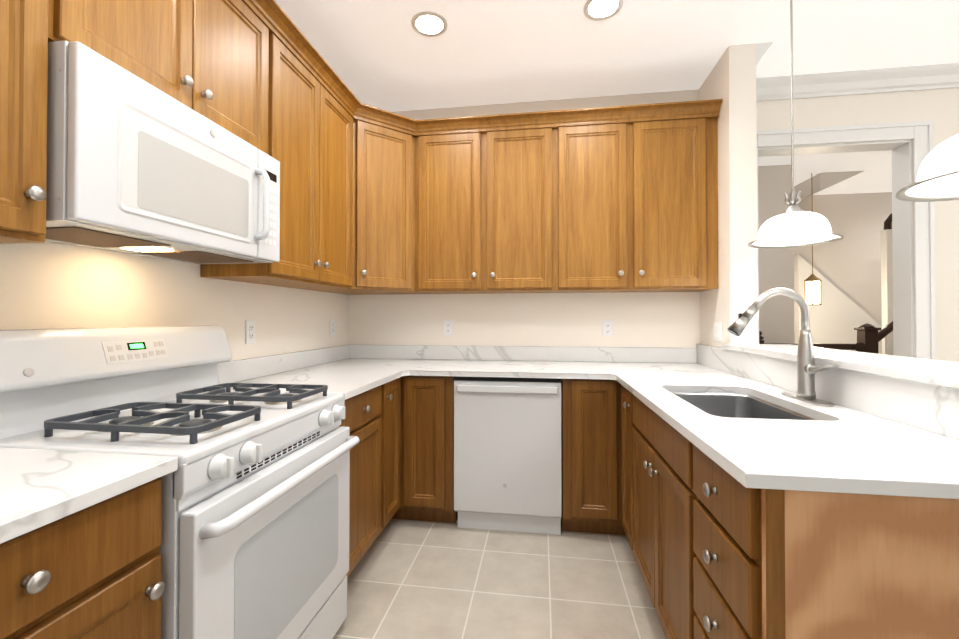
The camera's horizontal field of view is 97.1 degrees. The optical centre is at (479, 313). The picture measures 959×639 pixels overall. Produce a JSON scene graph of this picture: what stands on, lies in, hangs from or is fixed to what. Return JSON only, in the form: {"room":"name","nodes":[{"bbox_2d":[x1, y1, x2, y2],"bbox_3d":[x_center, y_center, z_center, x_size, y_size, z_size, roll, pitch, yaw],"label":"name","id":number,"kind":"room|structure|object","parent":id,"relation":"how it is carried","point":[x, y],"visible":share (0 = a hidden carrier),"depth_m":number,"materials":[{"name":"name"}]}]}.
{"room":"kitchen","nodes":[
{"label":"kitchen","id":0,"kind":"room"},
{"bbox_2d":[0,240,347,360],"bbox_3d":[-1.413,-0.151,0.755,0.140,2.750,5.222,0,-1,8],"label":"wall","id":1,"kind":"structure","parent":0,"point":[51,285],"depth_m":1.57,"materials":[{"name":"white paint"}]},
{"bbox_2d":[0,0,67,243],"bbox_3d":[-1.188,-0.717,0.686,0.323,1.101,0.640,0,-1,8],"label":"upper cabinet","id":2,"kind":"object","parent":1,"relation":"attached to","point":[27,27],"depth_m":0.92,"materials":[{"name":"brown wood"}]},
{"bbox_2d":[68,0,275,158],"bbox_3d":[-1.084,-0.949,1.396,0.323,0.623,0.786,0,-1,8],"label":"upper cabinet","id":3,"kind":"object","parent":1,"relation":"attached to","point":[217,58],"depth_m":1.40,"materials":[{"name":"brown wood"}]},
{"bbox_2d":[45,40,279,263],"bbox_3d":[-1.032,-0.420,1.382,0.426,0.423,0.775,0,-1,8],"label":"over-the-range microwave","id":4,"kind":"object","parent":3,"relation":"attached to","point":[136,165],"visible":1,"depth_m":1.17,"materials":[{"name":"white"}]},
{"bbox_2d":[245,320,255,343],"bbox_3d":[-1.138,0.091,2.111,0.009,0.115,0.070,0,-1,8],"label":"electrical outlet","id":5,"kind":"object","parent":1,"relation":"attached to","point":[250,337],"visible":1,"depth_m":2.10,"materials":[{"name":"white plastic"}]},
{"bbox_2d":[200,12,355,291],"bbox_3d":[-0.970,-0.702,2.176,0.323,1.101,0.792,0,-1,8],"label":"upper cabinet","id":6,"kind":"object","parent":1,"relation":"attached to","point":[316,119],"depth_m":2.09,"materials":[{"name":"brown wood"}]},
{"bbox_2d":[330,319,334,335],"bbox_3d":[-1.017,0.097,2.939,0.009,0.115,0.070,0,-1,8],"label":"electrical outlet","id":7,"kind":"object","parent":1,"relation":"attached to","point":[332,327],"visible":1,"depth_m":2.93,"materials":[{"name":"white plastic"}]},
{"bbox_2d":[330,100,415,294],"bbox_3d":[-0.728,-0.696,2.848,0.608,1.101,0.608,0,-1,8],"label":"upper cabinet","id":8,"kind":"object","parent":1,"relation":"attached to","point":[375,200],"depth_m":2.67,"materials":[{"name":"brown wood"}]},
{"bbox_2d":[333,518,665,638],"bbox_3d":[2.076,1.288,2.140,6.640,0.100,9.000,0,-1,8],"label":"floor","id":9,"kind":"structure","parent":0,"point":[412,579],"depth_m":1.91,"materials":[{"name":"tile"}]},
{"bbox_2d":[0,477,164,638],"bbox_3d":[-1.014,0.782,0.712,0.656,0.884,0.511,0,-1,8],"label":"base cabinet","id":10,"kind":"object","parent":9,"relation":"on","point":[92,572],"visible":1,"depth_m":0.77,"materials":[{"name":"brown wood"}]},
{"bbox_2d":[0,447,177,543],"bbox_3d":[-1.015,0.274,0.717,0.653,0.130,0.511,0,-1,8],"label":"countertop","id":11,"kind":"structure","parent":10,"relation":"on","point":[39,488],"depth_m":0.80,"materials":[{"name":"stone"}]},
{"bbox_2d":[0,325,359,638],"bbox_3d":[-0.863,0.637,1.348,0.715,1.185,0.774,0,-1,8],"label":"range","id":12,"kind":"object","parent":9,"relation":"on","point":[255,520],"visible":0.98,"depth_m":1.18,"materials":[{"name":"white metal"}]},
{"bbox_2d":[340,382,387,576],"bbox_3d":[-0.842,0.794,1.985,0.628,0.884,0.484,0,-1,8],"label":"base cabinet","id":13,"kind":"object","parent":9,"relation":"on","point":[366,413],"depth_m":2.00,"materials":[{"name":"brown wood"}]},
{"bbox_2d":[217,348,408,399],"bbox_3d":[-0.795,0.287,2.106,0.686,0.130,0.724,0,-1,8],"label":"countertop","id":14,"kind":"structure","parent":13,"relation":"on","point":[350,372],"depth_m":2.29,"materials":[{"name":"stone"}]},
{"bbox_2d":[388,376,403,521],"bbox_3d":[-0.787,0.798,2.361,0.628,0.884,0.275,0,-1,8],"label":"base cabinet","id":15,"kind":"object","parent":9,"relation":"on","point":[402,454],"depth_m":2.40,"materials":[{"name":"brown wood"}]},
{"bbox_2d":[328,344,720,378],"bbox_3d":[0.193,0.279,2.669,2.480,0.157,0.677,0,-1,8],"label":"countertop","id":16,"kind":"structure","parent":15,"relation":"on","point":[424,360],"depth_m":2.90,"materials":[{"name":"stone"}]},
{"bbox_2d":[404,376,457,522],"bbox_3d":[-0.269,0.801,2.756,0.322,0.884,0.628,0,-1,8],"label":"base cabinet","id":17,"kind":"object","parent":9,"relation":"on","point":[428,400],"depth_m":2.46,"materials":[{"name":"brown wood"}]},
{"bbox_2d":[454,376,561,534],"bbox_3d":[0.195,0.802,2.673,0.607,0.882,0.642,0,-1,8],"label":"dishwasher","id":18,"kind":"object","parent":9,"relation":"on","point":[507,454],"visible":1,"depth_m":2.38,"materials":[{"name":"white metal"}]},
{"bbox_2d":[561,379,616,534],"bbox_3d":[0.663,0.800,2.620,0.322,0.884,0.628,0,-1,8],"label":"base cabinet","id":19,"kind":"object","parent":9,"relation":"on","point":[588,406],"depth_m":2.32,"materials":[{"name":"brown wood"}]},
{"bbox_2d":[617,382,680,590],"bbox_3d":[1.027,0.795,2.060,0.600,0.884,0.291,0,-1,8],"label":"base cabinet","id":20,"kind":"object","parent":9,"relation":"on","point":[648,447],"depth_m":1.69,"materials":[{"name":"brown wood"}]},
{"bbox_2d":[681,434,958,638],"bbox_3d":[0.883,0.784,0.975,0.628,0.884,0.390,0,-1,8],"label":"base cabinet","id":21,"kind":"object","parent":9,"relation":"on","point":[719,552],"depth_m":0.82,"materials":[{"name":"brown wood"}]},
{"bbox_2d":[605,348,958,491],"bbox_3d":[0.928,0.268,1.492,0.686,0.157,1.440,0,-1,8],"label":"countertop","id":22,"kind":"structure","parent":21,"relation":"on","point":[870,434],"depth_m":1.19,"materials":[{"name":"stone"}]},
{"bbox_2d":[671,392,814,419],"bbox_3d":[0.938,0.448,1.567,0.405,0.200,0.660,0,-1,8],"label":"sink","id":23,"kind":"object","parent":22,"relation":"in","point":[731,405],"visible":0.12,"depth_m":1.85,"materials":[{"name":"silver metal"}]},
{"bbox_2d":[727,288,838,406],"bbox_3d":[1.083,0.110,1.566,0.296,0.412,0.275,0,-1,8],"label":"faucet","id":24,"kind":"object","parent":22,"relation":"on","point":[807,369],"visible":1,"depth_m":1.55,"materials":[{"name":"silver metal"}]},
{"bbox_2d":[759,213,892,354],"bbox_3d":[3.758,-0.005,4.289,2.130,2.526,0.765,0,-1,8],"label":"stair railing","id":25,"kind":"object","parent":9,"relation":"on","point":[869,337],"visible":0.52,"depth_m":4.50,"materials":[{"name":"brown wood"}]},
{"bbox_2d":[275,0,958,194],"bbox_3d":[2.076,-1.572,2.168,6.640,0.120,9.000,0,-1,8],"label":"ceiling","id":26,"kind":"structure","parent":0,"point":[382,54],"depth_m":2.39,"materials":[{"name":"white paint"}]},
{"bbox_2d":[411,11,447,36],"bbox_3d":[-0.262,-1.510,2.216,0.190,0.004,0.190,0,-1,8],"label":"recessed light","id":27,"kind":"object","parent":26,"relation":"in","point":[428,24],"visible":1,"depth_m":2.21,"materials":[{"name":"white"}]},
{"bbox_2d":[583,0,622,20],"bbox_3d":[0.609,-1.511,2.088,0.190,0.004,0.190,0,-1,8],"label":"recessed light","id":28,"kind":"object","parent":26,"relation":"in","point":[597,10],"visible":1,"depth_m":2.10,"materials":[{"name":"white"}]},
{"bbox_2d":[748,0,842,247],"bbox_3d":[1.338,-0.910,1.814,0.326,1.209,0.326,0,-1,8],"label":"pendant light","id":29,"kind":"object","parent":26,"relation":"hanging from","point":[793,225],"visible":1,"depth_m":1.79,"materials":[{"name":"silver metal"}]},
{"bbox_2d":[804,173,821,304],"bbox_3d":[3.516,-0.789,4.476,0.166,1.399,0.144,0,-1,8],"label":"pendant lantern","id":30,"kind":"object","parent":26,"relation":"hanging from","point":[812,288],"visible":0.85,"depth_m":4.43,"materials":[{"name":"white glass"}]},
{"bbox_2d":[794,171,863,199],"bbox_3d":[3.873,-1.390,4.882,0.430,0.188,0.895,0,-1,8],"label":"soffit","id":31,"kind":"structure","parent":26,"relation":"attached to","point":[822,181],"depth_m":4.47,"materials":[{"name":"white paint"}]},
{"bbox_2d":[896,134,958,201],"bbox_3d":[1.139,-0.906,0.934,0.326,1.234,0.326,0,-1,8],"label":"pendant light","id":32,"kind":"object","parent":26,"relation":"hanging from","point":[938,176],"visible":1,"depth_m":0.98,"materials":[{"name":"white glass"}]},
{"bbox_2d":[348,88,958,361],"bbox_3d":[2.240,-0.131,2.789,6.500,2.750,0.140,0,-1,8],"label":"wall","id":33,"kind":"structure","parent":0,"point":[657,319],"depth_m":2.91,"materials":[{"name":"white paint"}]},
{"bbox_2d":[443,320,452,335],"bbox_3d":[-0.228,0.103,3.071,0.070,0.115,0.009,0,-1,8],"label":"electrical outlet","id":34,"kind":"object","parent":33,"relation":"attached to","point":[447,327],"visible":1,"depth_m":3.07,"materials":[{"name":"white plastic"}]},
{"bbox_2d":[416,112,559,293],"bbox_3d":[0.046,-0.695,2.879,0.914,1.101,0.323,0,-1,8],"label":"upper cabinet","id":35,"kind":"object","parent":33,"relation":"attached to","point":[486,185],"depth_m":2.72,"materials":[{"name":"brown wood"}]},
{"bbox_2d":[602,320,612,336],"bbox_3d":[0.879,0.102,2.909,0.070,0.115,0.009,0,-1,8],"label":"electrical outlet","id":36,"kind":"object","parent":33,"relation":"attached to","point":[607,328],"visible":1,"depth_m":2.91,"materials":[{"name":"white plastic"}]},
{"bbox_2d":[556,100,722,292],"bbox_3d":[0.972,-0.697,2.744,0.958,1.101,0.323,0,-1,8],"label":"upper cabinet","id":37,"kind":"object","parent":33,"relation":"attached to","point":[637,185],"depth_m":2.58,"materials":[{"name":"brown wood"}]},
{"bbox_2d":[756,121,935,359],"bbox_3d":[2.274,0.026,2.768,1.104,2.435,0.165,0,-1,8],"label":"door frame","id":38,"kind":"structure","parent":33,"relation":"attached to","point":[913,147],"depth_m":2.68,"materials":[{"name":"white wood"}]},
{"bbox_2d":[756,42,958,101],"bbox_3d":[3.490,-1.456,2.315,3.865,0.109,0.460,0,-1,8],"label":"crown molding","id":39,"kind":"structure","parent":33,"relation":"attached to","point":[900,79],"depth_m":2.65,"materials":[{"name":"white wood"}]},
{"bbox_2d":[699,43,757,347],"bbox_3d":[1.507,-0.133,2.592,0.140,2.750,0.462,0,-1,8],"label":"wall","id":40,"kind":"structure","parent":0,"point":[730,80],"depth_m":2.38,"materials":[{"name":"white paint"}]},
{"bbox_2d":[714,322,722,341],"bbox_3d":[1.421,0.107,2.531,0.012,0.115,0.116,0,-1,8],"label":"electrical outlet","id":41,"kind":"object","parent":40,"relation":"attached to","point":[717,331],"visible":1,"depth_m":2.52,"materials":[{"name":"white plastic"}]},
{"bbox_2d":[758,164,794,342],"bbox_3d":[2.500,-0.116,4.386,1.306,2.750,0.140,0,-1,8],"label":"wall","id":42,"kind":"structure","parent":0,"point":[776,312],"depth_m":4.25,"materials":[{"name":"white paint"}]},
{"bbox_2d":[794,192,891,325],"bbox_3d":[4.591,-0.107,5.293,2.570,2.750,0.140,0,-1,8],"label":"wall","id":43,"kind":"structure","parent":0,"point":[848,264],"depth_m":5.22,"materials":[{"name":"white paint"}]},
{"bbox_2d":[794,254,881,353],"bbox_3d":[4.593,0.267,5.165,1.330,2.000,0.095,0,-1,8],"label":"stair skirt board","id":44,"kind":"object","parent":43,"relation":"attached to","point":[837,316],"visible":0.29,"depth_m":5.17,"materials":[{"name":"white"}]},
{"bbox_3d":[1.350,0.710,1.504,0.140,1.042,1.720,0,-1,8],"label":"wall","id":45,"kind":"structure","parent":0,"visible":0},
{"bbox_2d":[722,344,958,388],"bbox_3d":[1.404,0.173,1.490,0.346,0.028,1.738,0,-1,8],"label":"bar","id":46,"kind":"object","parent":45,"relation":"on","point":[937,372],"visible":0.98,"depth_m":1.40,"materials":[{"name":"stone"}]}
]}

